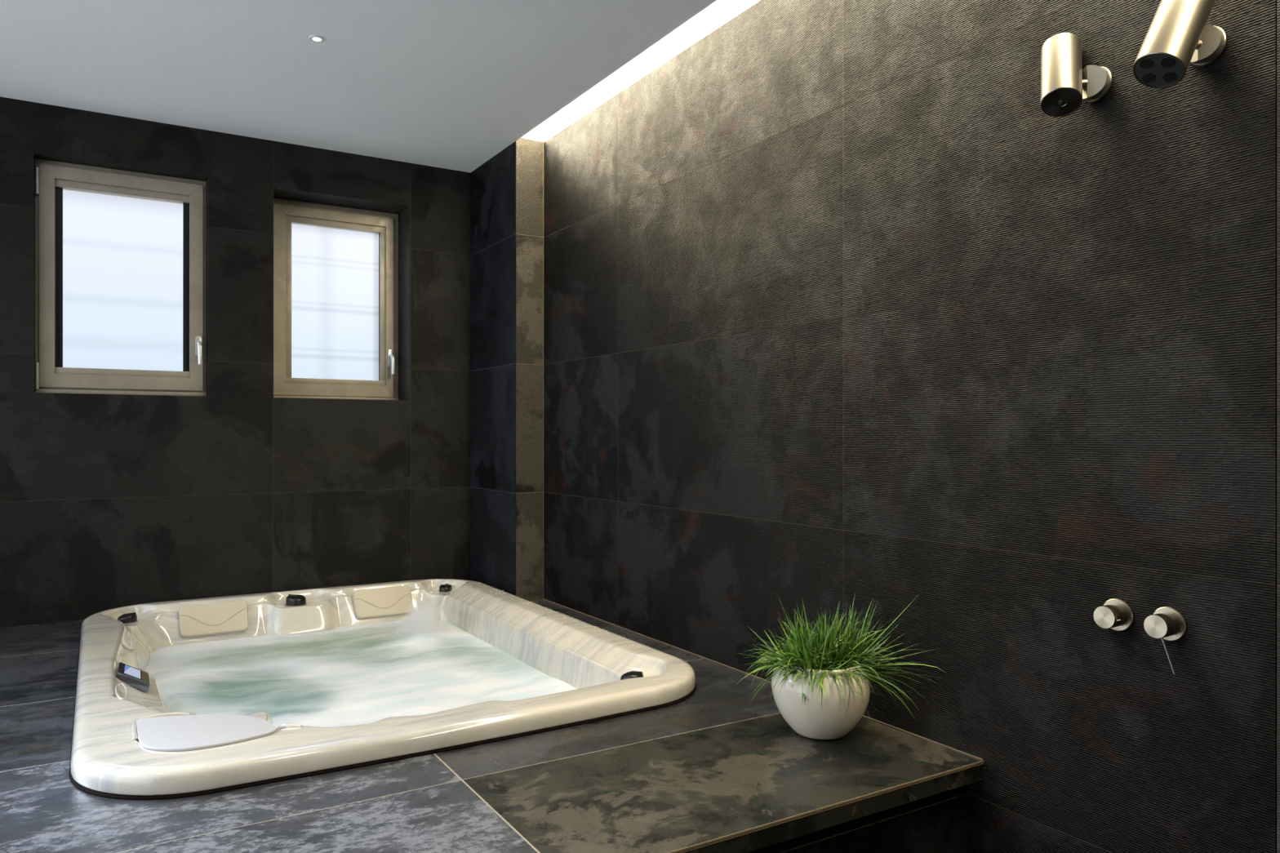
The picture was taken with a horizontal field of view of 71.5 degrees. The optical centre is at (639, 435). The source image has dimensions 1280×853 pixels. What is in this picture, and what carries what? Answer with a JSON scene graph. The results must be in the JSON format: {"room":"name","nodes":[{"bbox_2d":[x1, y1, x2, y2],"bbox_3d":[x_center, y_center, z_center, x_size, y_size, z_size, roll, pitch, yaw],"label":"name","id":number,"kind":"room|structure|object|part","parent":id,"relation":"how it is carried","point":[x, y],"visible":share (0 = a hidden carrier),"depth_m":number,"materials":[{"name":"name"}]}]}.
{"room":"spa bathroom","nodes":[
{"label":"spa bathroom","id":0,"kind":"room"},
{"bbox_2d":[0,96,470,627],"bbox_3d":[-2.236,-0.066,3.992,3.550,2.920,0.355,0,0,-31],"label":"wall","id":1,"kind":"structure","parent":0,"point":[108,501],"depth_m":4.02,"materials":[{"name":"tile"}]},
{"bbox_2d":[35,158,206,395],"bbox_3d":[-2.240,-0.663,3.865,0.643,0.977,0.148,0,0,-31],"label":"window","id":2,"kind":"structure","parent":1,"relation":"in","point":[121,255],"depth_m":3.88,"materials":[{"name":"metal"}]},
{"bbox_3d":[-2.247,-0.183,3.875,0.641,0.017,0.044,0,0,-31],"label":"sill","id":3,"kind":"part","parent":2,"relation":"part of","materials":[{"name":"metal"}]},
{"bbox_3d":[-2.261,-0.664,3.902,0.462,0.774,0.008,0,0,-31],"label":"pane","id":4,"kind":"part","parent":2,"relation":"part of","materials":[{"name":"white"}]},
{"bbox_3d":[-1.969,-0.368,3.974,0.022,0.105,0.052,0,0,-31],"label":"lever","id":5,"kind":"part","parent":2,"relation":"part of","materials":[{"name":"silver metal"}]},
{"bbox_2d":[273,198,398,399],"bbox_3d":[-1.523,-0.661,4.444,0.635,0.972,0.148,0,0,-31],"label":"window","id":6,"kind":"structure","parent":1,"relation":"in","point":[335,268],"depth_m":4.46,"materials":[{"name":"wood"}]},
{"bbox_3d":[-1.530,-0.660,4.475,0.435,0.770,0.008,0,0,-31],"label":"pane","id":7,"kind":"part","parent":6,"relation":"part of","materials":[{"name":"white"}]},
{"bbox_3d":[-1.529,-0.183,4.454,0.633,0.017,0.044,0,0,-31],"label":"sill","id":8,"kind":"part","parent":6,"relation":"part of","materials":[{"name":"metal"}]},
{"bbox_3d":[-1.267,-0.363,4.544,0.022,0.105,0.052,0,0,-31],"label":"lever","id":9,"kind":"part","parent":6,"relation":"part of","materials":[{"name":"silver metal"}]},
{"bbox_2d":[0,0,715,172],"bbox_3d":[-0.757,-1.422,1.292,3.256,0.120,5.794,0,0,-31],"label":"ceiling","id":10,"kind":"structure","parent":0,"point":[446,84],"depth_m":3.26,"materials":[{"name":"paint"}]},
{"bbox_2d":[309,35,324,42],"bbox_3d":[-1.108,-1.359,3.050,0.049,0.005,0.049,0,0,-31],"label":"recessed light","id":11,"kind":"object","parent":10,"relation":"in","point":[317,38],"visible":1,"depth_m":3.04,"materials":[{"name":"white"}]},
{"bbox_2d":[515,0,759,142],"bbox_3d":[0.831,-1.391,1.949,0.146,0.062,5.159,0,0,-31],"label":"light strip","id":12,"kind":"object","parent":10,"relation":"attached to","point":[718,12],"visible":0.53,"depth_m":3.30,"materials":[{"name":"white plastic"}]},
{"bbox_2d":[470,141,515,595],"bbox_3d":[-0.725,-0.034,4.366,0.006,2.856,0.582,0,0,-31],"label":"wall","id":13,"kind":"structure","parent":0,"point":[493,183],"depth_m":4.36,"materials":[{"name":"tile"}]},
{"bbox_2d":[515,137,543,600],"bbox_3d":[-0.514,-0.034,4.155,0.141,2.856,0.006,0,0,-31],"label":"wall","id":14,"kind":"structure","parent":0,"point":[529,153],"depth_m":4.16,"materials":[{"name":"stone"}]},
{"bbox_2d":[543,0,1279,852],"bbox_3d":[0.765,-0.066,2.340,0.154,2.920,5.595,0,0,-31],"label":"wall","id":15,"kind":"structure","parent":0,"point":[835,308],"depth_m":2.17,"materials":[{"name":"tile"}]},
{"bbox_2d":[1040,32,1112,116],"bbox_3d":[0.895,-0.762,1.872,0.136,0.181,0.135,0,0,-31],"label":"shower","id":16,"kind":"object","parent":15,"relation":"attached to","point":[1064,84],"visible":1,"depth_m":1.85,"materials":[{"name":"silver metal"}]},
{"bbox_3d":[0.918,-0.737,1.867,0.060,0.022,0.016,0,0,-1],"label":"arm","id":17,"kind":"part","parent":16,"relation":"part of","materials":[{"name":"silver metal"}]},
{"bbox_3d":[0.960,-0.740,1.875,0.006,0.072,0.072,0,0,-31],"label":"wall plate","id":18,"kind":"part","parent":16,"relation":"part of","materials":[{"name":"silver metal"}]},
{"bbox_2d":[1093,598,1133,631],"bbox_3d":[0.966,0.371,1.823,0.050,0.067,0.067,0,0,-31],"label":"shower valve","id":19,"kind":"object","parent":15,"relation":"attached to","point":[1115,614],"visible":1,"depth_m":1.81,"materials":[{"name":"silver metal"}]},
{"bbox_3d":[0.956,0.371,1.818,0.028,0.046,0.046,0,0,-31],"label":"knob","id":20,"kind":"part","parent":19,"relation":"part of","materials":[{"name":"silver metal"}]},
{"bbox_2d":[1143,606,1186,674],"bbox_3d":[1.019,0.398,1.736,0.050,0.121,0.067,0,0,-31],"label":"shower valve","id":21,"kind":"object","parent":15,"relation":"attached to","point":[1168,624],"visible":1,"depth_m":1.72,"materials":[{"name":"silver metal"}]},
{"bbox_3d":[1.010,0.371,1.730,0.028,0.046,0.046,0,0,-31],"label":"knob","id":22,"kind":"part","parent":21,"relation":"part of","materials":[{"name":"silver metal"}]},
{"bbox_3d":[1.016,0.423,1.712,0.004,0.071,0.029,0,0,-31],"label":"lever","id":23,"kind":"part","parent":21,"relation":"part of","materials":[{"name":"silver metal"}]},
{"bbox_3d":[1.038,0.371,1.747,0.006,0.067,0.067,0,0,-31],"label":"wall plate","id":24,"kind":"part","parent":21,"relation":"part of","materials":[{"name":"silver metal"}]},
{"bbox_2d":[1132,0,1226,88],"bbox_3d":[0.998,-0.748,1.650,0.185,0.206,0.088,0,0,-25],"label":"shower","id":25,"kind":"object","parent":15,"relation":"attached to","point":[1178,35],"visible":1,"depth_m":1.62,"materials":[{"name":"silver metal"}]},
{"bbox_3d":[0.949,-0.668,1.627,0.082,0.002,0.082,33,-13,-22],"label":"nozzle plate","id":26,"kind":"part","parent":25,"relation":"part of","materials":[{"name":"grey plastic"}]},
{"bbox_3d":[1.021,-0.728,1.661,0.093,0.037,0.016,0,0,-26],"label":"arm","id":27,"kind":"part","parent":25,"relation":"part of","materials":[{"name":"silver metal"}]},
{"bbox_3d":[1.074,-0.739,1.688,0.006,0.072,0.072,0,0,-31],"label":"wall plate","id":28,"kind":"part","parent":25,"relation":"part of","materials":[{"name":"silver metal"}]},
{"bbox_3d":[-0.456,1.444,0.747,6.000,0.100,7.750,0,0,-31],"label":"floor","id":29,"kind":"structure","parent":0,"visible":0},
{"bbox_2d":[0,598,983,852],"bbox_3d":[-1.420,1.081,2.514,3.399,0.623,3.018,0,0,-31],"label":"deck","id":30,"kind":"object","parent":29,"relation":"on","point":[710,771],"visible":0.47,"depth_m":1.96,"materials":[{"name":"stone"}]},
{"bbox_2d":[69,578,696,799],"bbox_3d":[-1.018,0.961,3.170,1.676,0.506,2.265,0,0,-31],"label":"hot tub","id":31,"kind":"object","parent":30,"relation":"in","point":[126,744],"visible":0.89,"depth_m":2.51,"materials":[{"name":"plastic"}]},
{"bbox_3d":[-1.494,0.728,2.683,0.127,0.001,0.062,8,-6,28],"label":"bezel plate","id":32,"kind":"part","parent":31,"relation":"part of","materials":[{"name":"beige plastic"}]},
{"bbox_3d":[-1.057,0.712,2.168,0.290,0.006,0.302,0,0,-31],"label":"filter lid","id":33,"kind":"part","parent":31,"relation":"part of","materials":[{"name":"grey plastic"}]},
{"bbox_3d":[-1.555,0.767,4.019,0.101,0.007,0.101,0,0,23],"label":"knob","id":34,"kind":"part","parent":31,"relation":"part of","materials":[{"name":"brown plastic"}]},
{"bbox_2d":[144,618,576,727],"bbox_3d":[-1.030,0.863,3.147,1.282,0.038,1.915,0,0,-31],"label":"water","id":35,"kind":"object","parent":31,"relation":"in","point":[343,676],"visible":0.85,"depth_m":3.22,"materials":[{"name":"liquid"}]},
{"bbox_2d":[450,582,640,661],"bbox_3d":[-0.448,0.740,3.627,0.183,0.050,1.514,0,0,-31],"label":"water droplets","id":36,"kind":"object","parent":31,"relation":"in","point":[475,583],"visible":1,"depth_m":3.59,"materials":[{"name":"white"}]},
{"bbox_3d":[-0.634,0.777,1.227,3.399,0.008,0.002,0,0,-31],"label":"edge trim","id":37,"kind":"part","parent":30,"relation":"part of","materials":[{"name":"gold metal"}]},
{"bbox_2d":[736,592,947,739],"bbox_3d":[0.481,0.585,2.260,0.398,0.377,0.488,0,0,-31],"label":"potted grass","id":38,"kind":"object","parent":30,"relation":"on","point":[821,687],"depth_m":2.23,"materials":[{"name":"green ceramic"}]},
{"bbox_2d":[771,654,871,739],"bbox_3d":[0.469,0.678,2.311,0.254,0.189,0.254,0,0,-31],"label":"pot","id":39,"kind":"object","parent":38,"relation":"attached to","point":[812,716],"depth_m":2.22,"materials":[{"name":"beige ceramic"}]}
]}

